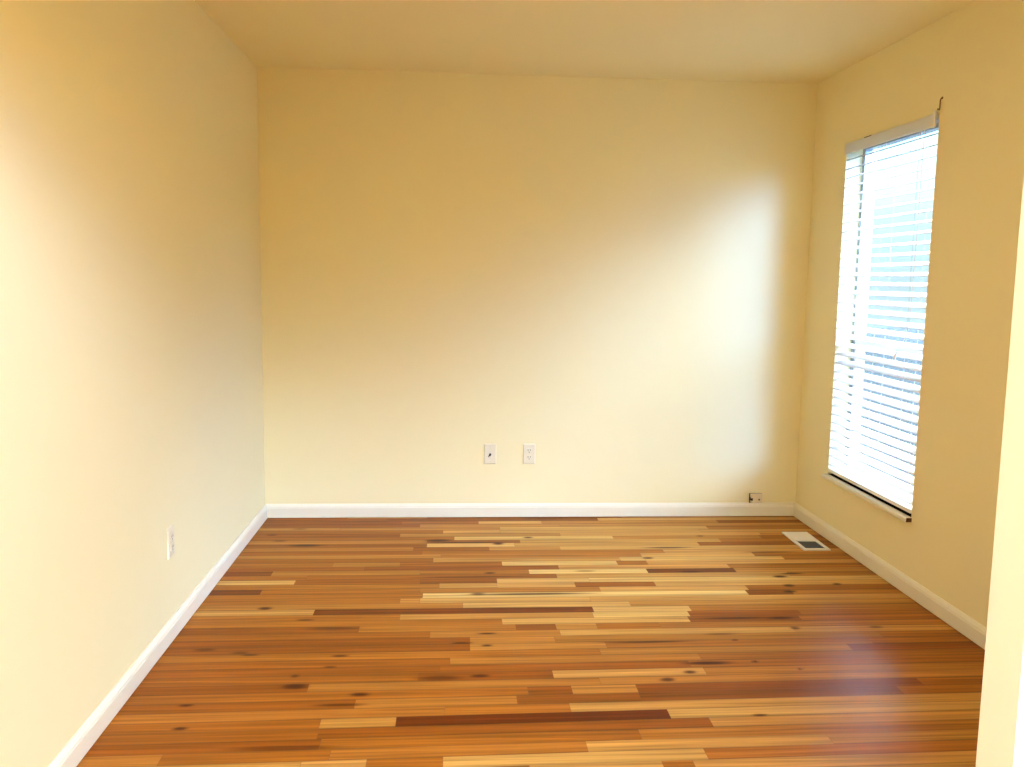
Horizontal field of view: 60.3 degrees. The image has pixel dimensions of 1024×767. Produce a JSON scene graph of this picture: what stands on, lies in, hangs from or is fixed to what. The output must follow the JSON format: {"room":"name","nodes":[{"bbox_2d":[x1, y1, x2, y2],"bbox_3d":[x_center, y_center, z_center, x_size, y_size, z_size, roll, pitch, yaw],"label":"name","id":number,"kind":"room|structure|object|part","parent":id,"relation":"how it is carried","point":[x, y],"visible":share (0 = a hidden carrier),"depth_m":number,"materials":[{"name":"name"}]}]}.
{"room":"empty room","nodes":[
{"label":"empty room","id":0,"kind":"room"},
{"bbox_2d":[0,0,264,766],"bbox_3d":[-1.137,-1.319,0.389,0.160,5.400,8.556,0,7,-4],"label":"wall","id":1,"kind":"structure","parent":0,"point":[131,359],"depth_m":2.70,"materials":[{"name":"beige paint"}]},
{"bbox_2d":[48,505,267,766],"bbox_3d":[-1.092,1.213,0.770,0.014,0.076,8.382,0,7,-4],"label":"baseboard","id":2,"kind":"structure","parent":1,"relation":"attached to","point":[94,726],"depth_m":3.00,"materials":[{"name":"white paint"}]},
{"bbox_2d":[167,524,174,559],"bbox_3d":[-1.260,0.586,3.264,0.009,0.115,0.070,0,7,-4],"label":"duplex outlet","id":3,"kind":"object","parent":1,"relation":"attached to","point":[170,531],"visible":1,"depth_m":3.25,"materials":[{"name":"beige plastic"}]},
{"bbox_2d":[170,532,173,540],"bbox_3d":[-1.258,0.567,3.262,0.003,0.028,0.033,0,7,-4],"label":"receptacle","id":4,"kind":"object","parent":3,"relation":"attached to","point":[171,533],"depth_m":3.26,"materials":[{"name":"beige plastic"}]},
{"bbox_2d":[76,516,984,766],"bbox_3d":[0.525,1.271,0.833,3.249,0.001,8.584,0,7,-4],"label":"floor","id":5,"kind":"structure","parent":0,"point":[756,560],"depth_m":3.19,"materials":[{"name":"brown wood"}]},
{"bbox_2d":[782,532,830,550],"bbox_3d":[1.543,0.828,4.638,0.140,0.007,0.314,0,7,-3],"label":"floor vent","id":6,"kind":"object","parent":5,"relation":"in","point":[805,541],"visible":1,"depth_m":4.63,"materials":[{"name":"white metal"}]},
{"bbox_2d":[257,67,817,517],"bbox_3d":[0.147,-0.458,4.978,3.357,2.640,0.160,0,7,-4],"label":"wall","id":7,"kind":"structure","parent":0,"point":[608,276],"depth_m":4.89,"materials":[{"name":"beige paint"}]},
{"bbox_2d":[484,444,495,463],"bbox_3d":[-0.122,0.400,4.963,0.070,0.115,0.037,0,7,-4],"label":"cable plate","id":8,"kind":"object","parent":7,"relation":"attached to","point":[489,449],"visible":1,"depth_m":4.97,"materials":[{"name":"beige plastic"}]},
{"bbox_2d":[523,444,534,463],"bbox_3d":[0.097,0.398,4.992,0.070,0.115,0.009,0,7,-4],"label":"duplex outlet","id":9,"kind":"object","parent":7,"relation":"attached to","point":[528,449],"visible":1,"depth_m":4.99,"materials":[{"name":"beige plastic"}]},
{"bbox_2d":[265,502,795,517],"bbox_3d":[0.136,0.722,5.031,3.037,0.076,0.014,0,7,-4],"label":"baseboard","id":10,"kind":"structure","parent":7,"relation":"attached to","point":[781,508],"depth_m":5.02,"materials":[{"name":"white paint"}]},
{"bbox_2d":[749,493,762,502],"bbox_3d":[1.412,0.665,5.104,0.074,0.056,0.028,0,7,-4],"label":"phone jack","id":11,"kind":"object","parent":7,"relation":"attached to","point":[753,497],"visible":1,"depth_m":5.09,"materials":[{"name":"beige plastic"}]},
{"bbox_2d":[195,0,974,83],"bbox_3d":[0.287,-1.502,3.027,3.037,0.100,3.475,0,7,-4],"label":"ceiling","id":12,"kind":"structure","parent":0,"point":[777,41],"depth_m":3.94,"materials":[{"name":"beige paint"}]},
{"bbox_2d":[796,0,1023,627],"bbox_3d":[1.863,-0.231,3.286,0.160,2.640,3.475,0,7,-4],"label":"wall","id":13,"kind":"structure","parent":0,"point":[972,57],"depth_m":3.58,"materials":[{"name":"beige paint"}]},
{"bbox_2d":[822,473,911,521],"bbox_3d":[1.694,0.542,4.264,0.030,0.022,0.874,0,7,-4],"label":"trim","id":14,"kind":"structure","parent":13,"relation":"attached to","point":[847,487],"depth_m":4.18,"materials":[{"name":"white paint"}]},
{"bbox_2d":[829,123,938,516],"bbox_3d":[1.786,-0.308,4.173,0.130,1.730,0.860,0,7,-4],"label":"window","id":15,"kind":"structure","parent":13,"relation":"in","point":[865,168],"depth_m":4.51,"materials":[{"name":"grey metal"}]},
{"bbox_2d":[828,111,938,513],"bbox_3d":[1.734,-0.330,4.166,0.077,1.707,0.851,0,7,-4],"label":"window blind","id":16,"kind":"object","parent":15,"relation":"attached to","point":[894,496],"visible":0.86,"depth_m":4.14,"materials":[{"name":"white plastic"}]},
{"bbox_3d":[1.725,-0.337,4.463,0.054,1.633,0.001,0,7,-4],"label":"ladder cord","id":17,"kind":"part","parent":16,"relation":"part of","materials":[{"name":"white fabric"}]},
{"bbox_3d":[1.732,0.509,4.268,0.050,0.018,0.848,0,7,-4],"label":"rail","id":18,"kind":"part","parent":16,"relation":"part of","materials":[{"name":"white plastic"}]},
{"bbox_3d":[1.744,-0.302,4.171,0.054,1.633,0.001,0,7,-4],"label":"ladder cord","id":19,"kind":"part","parent":16,"relation":"part of","materials":[{"name":"white fabric"}]},
{"bbox_3d":[1.728,-0.604,3.829,0.007,0.950,0.097,0,7,-7],"label":"lift cord","id":20,"kind":"part","parent":16,"relation":"part of","materials":[{"name":"white fabric"}]},
{"bbox_3d":[1.764,-0.267,3.880,0.054,1.633,0.001,0,7,-4],"label":"ladder cord","id":21,"kind":"part","parent":16,"relation":"part of","materials":[{"name":"white fabric"}]},
{"bbox_3d":[1.819,0.144,4.230,0.025,0.690,0.800,0,7,-4],"label":"sash","id":22,"kind":"part","parent":15,"relation":"part of","materials":[{"name":"white plastic"}]},
{"bbox_2d":[793,503,986,649],"bbox_3d":[1.759,0.938,3.420,0.014,0.076,3.447,0,7,-4],"label":"baseboard","id":23,"kind":"structure","parent":13,"relation":"attached to","point":[967,626],"depth_m":3.91,"materials":[{"name":"white paint"}]},
{"bbox_2d":[976,178,1023,766],"bbox_3d":[0.514,-1.398,1.251,3.250,5.400,0.099,0,7,-4],"label":"wall","id":24,"kind":"structure","parent":0,"point":[1000,743],"depth_m":1.48,"materials":[{"name":"beige paint"}]},
{"label":"outside","id":25,"kind":"structure","parent":0,"visible":0},
{"bbox_2d":[858,328,923,485],"bbox_3d":[3.591,1.517,5.472,70.000,0.100,70.000,0,7,-4],"label":"ground","id":26,"kind":"structure","parent":25,"point":[915,331],"depth_m":17.73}
]}

